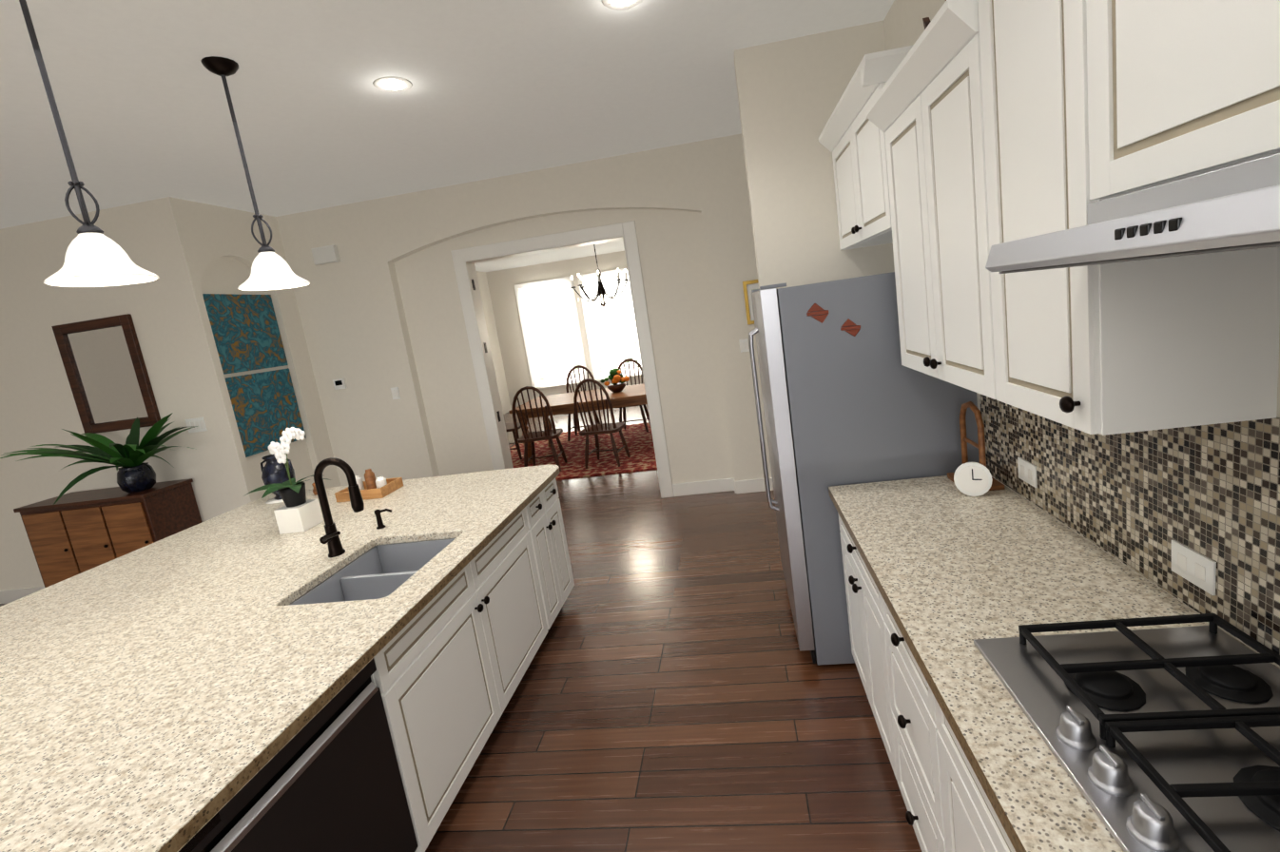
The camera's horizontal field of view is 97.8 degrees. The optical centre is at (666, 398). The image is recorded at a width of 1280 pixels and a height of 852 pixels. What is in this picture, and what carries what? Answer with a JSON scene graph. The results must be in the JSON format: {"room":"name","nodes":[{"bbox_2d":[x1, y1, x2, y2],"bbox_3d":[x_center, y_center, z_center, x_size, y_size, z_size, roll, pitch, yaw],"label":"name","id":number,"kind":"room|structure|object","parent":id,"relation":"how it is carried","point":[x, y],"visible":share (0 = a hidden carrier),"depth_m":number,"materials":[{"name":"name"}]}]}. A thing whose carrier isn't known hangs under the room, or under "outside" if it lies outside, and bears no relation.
{"room":"kitchen","nodes":[
{"label":"kitchen","id":0,"kind":"room"},
{"bbox_2d":[0,196,256,590],"bbox_3d":[-4.946,0.163,4.670,2.850,3.120,0.060,-7,9,7],"label":"wall","id":1,"kind":"structure","parent":0,"point":[166,310],"depth_m":4.50,"materials":[{"name":"paint"}]},
{"bbox_2d":[0,586,44,603],"bbox_3d":[-4.710,1.630,4.865,2.816,0.125,0.020,-7,9,7],"label":"baseboard","id":2,"kind":"structure","parent":1,"relation":"attached to","point":[7,596],"depth_m":5.00,"materials":[{"name":"white wood"}]},
{"bbox_2d":[51,313,160,433],"bbox_3d":[-4.526,-0.188,4.514,0.700,0.900,0.034,-7,9,7],"label":"framed mirror","id":3,"kind":"object","parent":1,"relation":"attached to","point":[103,360],"visible":0.85,"depth_m":4.51,"materials":[{"name":"brown wood"}]},
{"bbox_2d":[185,417,207,432],"bbox_3d":[-3.816,0.212,4.521,0.165,0.115,0.009,-7,9,7],"label":"switch plate","id":4,"kind":"object","parent":1,"relation":"attached to","point":[200,422],"depth_m":4.52,"materials":[{"name":"white plastic"}]},
{"bbox_2d":[176,198,340,499],"bbox_3d":[-3.612,-0.079,5.005,0.250,3.120,0.960,-7,9,7],"label":"wall niche","id":5,"kind":"object","parent":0,"point":[224,245],"visible":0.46,"depth_m":4.95,"materials":[{"name":"paint"}]},
{"bbox_2d":[202,293,288,377],"bbox_3d":[-3.624,-0.572,4.807,0.030,0.650,0.690,-7,9,7],"label":"canvas art","id":6,"kind":"object","parent":5,"relation":"attached to","point":[245,332],"depth_m":4.78},
{"bbox_2d":[224,368,305,457],"bbox_3d":[-3.528,0.103,4.915,0.030,0.670,0.690,-7,9,7],"label":"canvas art","id":7,"kind":"object","parent":5,"relation":"attached to","point":[264,404],"depth_m":4.86},
{"bbox_2d":[0,0,894,271],"bbox_3d":[-1.982,-1.725,3.631,9.700,0.080,17.300,-7,9,7],"label":"ceiling","id":8,"kind":"structure","parent":0,"point":[500,87],"depth_m":2.99,"materials":[{"name":"paint"}]},
{"bbox_2d":[19,0,158,287],"bbox_3d":[-2.005,-0.888,1.845,0.286,0.988,0.286,-7,9,7],"label":"pendant light","id":9,"kind":"object","parent":8,"relation":"hanging from","point":[95,257],"visible":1,"depth_m":1.86,"materials":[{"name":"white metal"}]},
{"bbox_2d":[200,56,310,290],"bbox_3d":[-1.927,-1.016,2.570,0.286,0.988,0.286,-7,9,7],"label":"pendant light","id":10,"kind":"object","parent":8,"relation":"hanging from","point":[271,269],"visible":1,"depth_m":2.57,"materials":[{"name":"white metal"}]},
{"bbox_2d":[372,77,412,92],"bbox_3d":[-1.435,-1.645,2.922,0.188,0.003,0.188,-8,9,-2],"label":"recessed light","id":11,"kind":"object","parent":8,"relation":"in","point":[393,84],"depth_m":2.91,"materials":[{"name":"white"}]},
{"bbox_2d":[570,244,629,307],"bbox_3d":[-0.935,-1.827,7.431,0.776,1.199,0.772,-7,9,7],"label":"chandelier","id":12,"kind":"object","parent":8,"relation":"hanging from","point":[601,292],"visible":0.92,"depth_m":7.45,"materials":[{"name":"black metal"}]},
{"bbox_2d":[601,0,642,10],"bbox_3d":[-0.190,-1.741,2.424,0.188,0.003,0.188,-8,9,-2],"label":"recessed light","id":13,"kind":"object","parent":8,"relation":"in","point":[619,5],"depth_m":2.47,"materials":[{"name":"white"}]},
{"bbox_2d":[0,404,921,851],"bbox_3d":[-1.488,1.308,4.621,9.700,0.060,18.300,-7,9,7],"label":"floor","id":14,"kind":"structure","parent":0,"point":[677,689],"depth_m":2.48,"materials":[{"name":"brown wood"}]},
{"bbox_2d":[13,478,202,587],"bbox_3d":[-4.439,1.222,4.538,1.170,0.950,0.416,-7,9,7],"label":"sideboard","id":15,"kind":"object","parent":14,"relation":"on","point":[70,534],"visible":0.65,"depth_m":4.34,"materials":[{"name":"brown wood"}]},
{"bbox_2d":[0,413,197,505],"bbox_3d":[-4.266,0.470,4.154,1.148,0.592,0.794,-7,9,7],"label":"potted plant","id":16,"kind":"object","parent":15,"relation":"on","point":[135,474],"visible":1,"depth_m":4.28,"materials":[{"name":"green plant"}]},
{"bbox_2d":[288,478,574,851],"bbox_3d":[-1.795,1.254,2.284,2.059,0.865,2.969,-7,9,8],"label":"base cabinet","id":17,"kind":"object","parent":14,"relation":"on","point":[454,658],"visible":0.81,"depth_m":2.26,"materials":[{"name":"white paint"}]},
{"bbox_2d":[0,465,560,851],"bbox_3d":[-1.870,0.809,2.231,2.110,0.038,3.015,-7,9,8],"label":"countertop","id":18,"kind":"structure","parent":17,"relation":"on","point":[178,691],"depth_m":1.76,"materials":[{"name":"stone"}]},
{"bbox_2d":[260,453,295,504],"bbox_3d":[-2.517,0.506,3.621,0.222,0.295,0.210,-7,9,7],"label":"urn vase","id":19,"kind":"object","parent":18,"relation":"on","point":[273,471],"visible":0.52,"depth_m":3.56,"materials":[{"name":"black ceramic"}]},
{"bbox_2d":[246,426,330,534],"bbox_3d":[-1.982,0.417,2.929,0.408,0.539,0.343,-7,9,7],"label":"orchid plant","id":20,"kind":"object","parent":18,"relation":"on","point":[298,513],"visible":1,"depth_m":2.89,"materials":[{"name":"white plant"}]},
{"bbox_2d":[311,482,317,494],"bbox_3d":[-2.281,0.576,3.648,0.070,0.085,0.070,-7,9,7],"label":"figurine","id":21,"kind":"object","parent":18,"relation":"on","point":[314,489],"visible":0.21,"depth_m":3.62,"materials":[{"name":"brown wood"}]},
{"bbox_2d":[313,457,364,557],"bbox_3d":[-1.432,0.473,2.418,0.215,0.438,0.117,-7,9,8],"label":"faucet","id":22,"kind":"object","parent":18,"relation":"on","point":[331,538],"visible":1,"depth_m":2.42,"materials":[{"name":"black metal"}]},
{"bbox_2d":[334,468,403,502],"bbox_3d":[-1.839,0.512,3.436,0.300,0.154,0.220,-7,9,7],"label":"tray","id":23,"kind":"object","parent":18,"relation":"on","point":[371,487],"visible":0.85,"depth_m":3.40,"materials":[{"name":"brown wood"}]},
{"bbox_2d":[289,538,455,605],"bbox_3d":[-1.168,0.821,2.330,0.484,0.204,0.624,-7,9,8],"label":"sink basin","id":24,"kind":"object","parent":18,"relation":"in","point":[378,572],"visible":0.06,"depth_m":2.42,"materials":[{"name":"silver metal"}]},
{"bbox_2d":[374,508,391,529],"bbox_3d":[-1.396,0.589,2.756,0.097,0.095,0.040,-7,9,8],"label":"soap dispenser","id":25,"kind":"object","parent":18,"relation":"on","point":[379,522],"visible":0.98,"depth_m":2.75,"materials":[{"name":"black metal"}]},
{"bbox_2d":[178,658,417,851],"bbox_3d":[-1.206,1.298,1.484,0.630,0.858,0.728,-7,9,8],"label":"dishwasher","id":26,"kind":"object","parent":17,"relation":"in","point":[327,778],"visible":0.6,"depth_m":1.52,"materials":[{"name":"black metal"}]},
{"bbox_2d":[509,422,657,480],"bbox_3d":[-0.874,0.673,7.812,3.450,0.012,2.700,-7,9,7],"label":"dining rug","id":27,"kind":"object","parent":14,"relation":"on","point":[638,439],"visible":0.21,"depth_m":7.49,"materials":[{"name":"fabric"}]},
{"bbox_2d":[504,422,522,460],"bbox_3d":[-2.270,0.293,7.845,0.459,1.092,0.500,-7,9,7],"label":"dining chair","id":28,"kind":"object","parent":27,"relation":"on","point":[510,427],"visible":0.06,"depth_m":7.69,"materials":[{"name":"brown wood"}]},
{"bbox_2d":[512,386,567,471],"bbox_3d":[-1.583,0.347,6.903,0.500,1.092,0.459,-8,9,2],"label":"dining chair","id":29,"kind":"object","parent":27,"relation":"on","point":[531,436],"visible":0.98,"depth_m":6.72,"materials":[{"name":"brown wood"}]},
{"bbox_2d":[508,383,647,464],"bbox_3d":[-0.938,0.309,7.694,2.040,0.751,1.120,-7,9,7],"label":"dining table","id":30,"kind":"object","parent":27,"relation":"on","point":[634,395],"visible":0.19,"depth_m":7.28,"materials":[{"name":"brown wood"}]},
{"bbox_2d":[600,368,629,392],"bbox_3d":[-0.709,-0.257,7.588,0.406,0.323,0.275,-7,9,7],"label":"flowers","id":31,"kind":"object","parent":30,"relation":"on","point":[615,376],"visible":1,"depth_m":7.51,"materials":[{"name":"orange plant"}]},
{"bbox_2d":[563,365,600,441],"bbox_3d":[-1.334,0.045,8.568,0.500,1.092,0.459,-7,9,7],"label":"dining chair","id":32,"kind":"object","parent":27,"relation":"on","point":[568,384],"visible":0.52,"depth_m":8.69,"materials":[{"name":"brown wood"}]},
{"bbox_2d":[573,378,630,468],"bbox_3d":[-0.799,0.256,6.782,0.500,1.092,0.459,-6,9,15],"label":"dining chair","id":33,"kind":"object","parent":27,"relation":"on","point":[596,429],"visible":0.98,"depth_m":6.62,"materials":[{"name":"brown wood"}]},
{"bbox_2d":[618,358,650,435],"bbox_3d":[-0.546,-0.050,8.466,0.500,1.092,0.459,-7,9,7],"label":"dining chair","id":34,"kind":"object","parent":27,"relation":"on","point":[644,419],"visible":0.52,"depth_m":8.58,"materials":[{"name":"brown wood"}]},
{"bbox_2d":[837,512,883,741],"bbox_3d":[1.076,0.871,2.138,0.626,0.864,0.710,-7,9,7],"label":"base cabinet","id":35,"kind":"object","parent":14,"relation":"on","point":[858,583],"depth_m":2.18,"materials":[{"name":"white paint"}]},
{"bbox_2d":[748,271,979,665],"bbox_3d":[0.956,0.281,2.907,0.905,1.810,0.916,-7,9,7],"label":"refrigerator","id":36,"kind":"object","parent":14,"relation":"on","point":[848,398],"visible":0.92,"depth_m":2.43,"materials":[{"name":"grey paint"}]},
{"bbox_2d":[868,570,936,851],"bbox_3d":[1.015,0.972,1.565,0.626,0.864,0.578,-7,9,7],"label":"base cabinet","id":37,"kind":"object","parent":14,"relation":"on","point":[901,680],"depth_m":1.65,"materials":[{"name":"white paint"}]},
{"bbox_2d":[925,679,1015,851],"bbox_3d":[0.937,1.098,0.845,0.626,0.864,1.010,-7,9,7],"label":"base cabinet","id":38,"kind":"object","parent":14,"relation":"on","point":[949,806],"depth_m":1.25,"materials":[{"name":"white paint"}]},
{"bbox_2d":[828,475,1279,851],"bbox_3d":[0.864,0.645,0.844,0.652,0.038,3.228,-7,9,7],"label":"countertop","id":39,"kind":"structure","parent":38,"relation":"on","point":[955,572],"depth_m":1.44,"materials":[{"name":"stone"}]},
{"bbox_2d":[953,462,992,496],"bbox_3d":[1.179,0.308,2.152,0.130,0.133,0.056,-3,10,27],"label":"clock","id":40,"kind":"object","parent":39,"relation":"on","point":[973,479],"visible":1,"depth_m":2.14,"materials":[{"name":"white plastic"}]},
{"bbox_2d":[947,401,1004,490],"bbox_3d":[1.226,0.175,2.240,0.140,0.340,0.200,-7,9,7],"label":"paper towel holder","id":41,"kind":"object","parent":39,"relation":"on","point":[980,447],"visible":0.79,"depth_m":2.19,"materials":[{"name":"brown wood"}]},
{"bbox_2d":[973,613,1279,851],"bbox_3d":[0.912,0.589,0.825,0.505,0.062,0.900,-7,9,7],"label":"cooktop","id":42,"kind":"object","parent":39,"relation":"in","point":[1162,740],"visible":1,"depth_m":0.98,"materials":[{"name":"silver metal"}]},
{"bbox_2d":[476,271,510,414],"bbox_3d":[-4.182,-0.686,9.294,0.120,3.120,7.030,-7,9,7],"label":"wall","id":43,"kind":"structure","parent":0,"point":[482,277],"depth_m":12.30,"materials":[{"name":"paint"}]},
{"bbox_2d":[275,133,772,486],"bbox_3d":[-0.347,-0.569,5.184,6.750,3.120,0.250,-7,9,7],"label":"wall","id":44,"kind":"structure","parent":0,"point":[379,308],"depth_m":5.16,"materials":[{"name":"paint"}]},
{"bbox_2d":[310,244,340,265],"bbox_3d":[-3.180,-1.342,5.200,0.230,0.150,0.050,-7,9,7],"label":"door chime","id":45,"kind":"object","parent":44,"relation":"attached to","point":[324,255],"visible":1,"depth_m":5.18,"materials":[{"name":"white plastic"}]},
{"bbox_2d":[332,378,347,389],"bbox_3d":[-3.180,-0.145,5.422,0.110,0.100,0.026,-7,9,7],"label":"thermostat","id":46,"kind":"object","parent":44,"relation":"attached to","point":[339,383],"visible":1,"depth_m":5.41,"materials":[{"name":"white plastic"}]},
{"bbox_2d":[390,387,400,399],"bbox_3d":[-2.620,-0.055,5.387,0.075,0.115,0.009,-7,9,7],"label":"switch plate","id":47,"kind":"object","parent":44,"relation":"attached to","point":[395,391],"depth_m":5.38,"materials":[{"name":"white plastic"}]},
{"bbox_2d":[450,220,674,498],"bbox_3d":[-0.960,-0.234,5.359,1.740,2.580,0.192,-7,9,7],"label":"door frame","id":48,"kind":"structure","parent":44,"relation":"attached to","point":[465,261],"depth_m":5.21,"materials":[{"name":"white wood"}]},
{"bbox_2d":[672,477,734,496],"bbox_3d":[0.353,0.842,5.317,0.598,0.125,0.025,-7,9,7],"label":"baseboard","id":49,"kind":"structure","parent":44,"relation":"attached to","point":[726,484],"depth_m":5.32,"materials":[{"name":"white wood"}]},
{"bbox_2d":[738,338,749,352],"bbox_3d":[0.686,-0.474,4.956,0.075,0.115,0.009,-7,9,7],"label":"switch plate","id":50,"kind":"object","parent":44,"relation":"attached to","point":[744,343],"depth_m":4.95,"materials":[{"name":"white plastic"}]},
{"bbox_2d":[742,279,758,324],"bbox_3d":[0.811,-0.854,4.868,0.260,0.375,0.024,-7,9,7],"label":"picture frame","id":51,"kind":"object","parent":44,"relation":"attached to","point":[748,286],"visible":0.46,"depth_m":4.87,"materials":[{"name":"gold metal"}]},
{"bbox_2d":[732,477,773,494],"bbox_3d":[1.897,0.670,5.030,2.586,0.125,0.030,-7,9,7],"label":"baseboard","id":52,"kind":"structure","parent":44,"relation":"attached to","point":[749,485],"depth_m":5.16,"materials":[{"name":"white wood"}]},
{"bbox_2d":[487,251,644,409],"bbox_3d":[-1.061,-1.602,12.257,5.490,3.120,0.150,-7,9,7],"label":"wall","id":53,"kind":"structure","parent":0,"point":[502,320],"depth_m":12.34,"materials":[{"name":"paint"}]},
{"bbox_2d":[514,268,642,388],"bbox_3d":[-1.224,-1.592,12.241,4.030,2.370,0.180,-7,9,7],"label":"window","id":54,"kind":"structure","parent":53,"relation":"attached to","point":[544,290],"depth_m":12.29,"materials":[{"name":"white"}]},
{"bbox_2d":[734,20,894,289],"bbox_3d":[1.793,-0.559,3.234,2.440,3.120,0.120,-7,9,7],"label":"wall","id":55,"kind":"structure","parent":0,"point":[790,92],"depth_m":3.13,"materials":[{"name":"paint"}]},
{"bbox_2d":[883,0,1279,667],"bbox_3d":[0.998,0.215,-0.894,0.140,3.120,8.400,-7,9,7],"label":"wall","id":56,"kind":"structure","parent":0,"point":[902,23],"depth_m":2.60,"materials":[{"name":"paint"}]},
{"bbox_2d":[826,45,921,250],"bbox_3d":[1.054,-1.086,2.629,0.323,0.625,1.009,-7,9,7],"label":"upper cabinet","id":57,"kind":"object","parent":56,"relation":"attached to","point":[854,143],"depth_m":2.48,"materials":[{"name":"white paint"}]},
{"bbox_2d":[879,0,989,397],"bbox_3d":[1.007,-0.571,1.788,0.323,0.995,0.815,-7,9,7],"label":"upper cabinet","id":58,"kind":"object","parent":56,"relation":"attached to","point":[958,139],"depth_m":1.70,"materials":[{"name":"white paint"}]},
{"bbox_2d":[922,0,946,29],"bbox_3d":[0.887,-1.136,1.787,0.105,0.310,0.288,-7,9,7],"label":"rooster","id":59,"kind":"object","parent":58,"relation":"on","point":[926,21],"depth_m":1.90,"materials":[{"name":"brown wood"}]},
{"bbox_2d":[955,0,1279,435],"bbox_3d":[0.922,-0.613,1.166,0.323,1.296,0.523,-7,9,7],"label":"upper cabinet","id":60,"kind":"object","parent":56,"relation":"attached to","point":[1133,346],"depth_m":1.07,"materials":[{"name":"white paint"}]},
{"bbox_2d":[985,153,1279,273],"bbox_3d":[0.797,-0.235,0.572,0.506,0.104,0.909,-7,9,7],"label":"range hood","id":61,"kind":"object","parent":60,"relation":"attached to","point":[1235,207],"visible":1,"depth_m":0.70,"materials":[{"name":"silver metal"}]},
{"bbox_2d":[979,393,1279,666],"bbox_3d":[1.126,0.148,0.734,0.006,0.894,3.240,-7,9,7],"label":"backsplash","id":62,"kind":"structure","parent":56,"relation":"attached to","point":[1138,502],"depth_m":1.34,"materials":[{"name":"tile"}]},
{"bbox_2d":[1017,457,1037,487],"bbox_3d":[1.298,0.264,2.013,0.007,0.080,0.120,-7,9,7],"label":"outlet","id":63,"kind":"object","parent":62,"relation":"attached to","point":[1027,472],"depth_m":2.00,"materials":[{"name":"white plastic"}]},
{"bbox_2d":[1171,540,1216,595],"bbox_3d":[1.221,0.390,1.298,0.007,0.080,0.120,-7,9,7],"label":"outlet","id":64,"kind":"object","parent":62,"relation":"attached to","point":[1194,568],"depth_m":1.29,"materials":[{"name":"white plastic"}]},
{"bbox_2d":[1104,0,1279,199],"bbox_3d":[0.821,-0.716,0.485,0.323,0.853,0.914,-7,9,7],"label":"upper cabinet","id":65,"kind":"object","parent":56,"relation":"attached to","point":[1192,87],"depth_m":0.79,"materials":[{"name":"white paint"}]},
{"label":"outside","id":66,"kind":"structure","parent":0,"visible":0},
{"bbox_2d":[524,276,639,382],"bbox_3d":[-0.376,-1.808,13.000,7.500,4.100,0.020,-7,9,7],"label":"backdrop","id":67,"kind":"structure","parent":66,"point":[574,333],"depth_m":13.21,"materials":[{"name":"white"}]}
]}

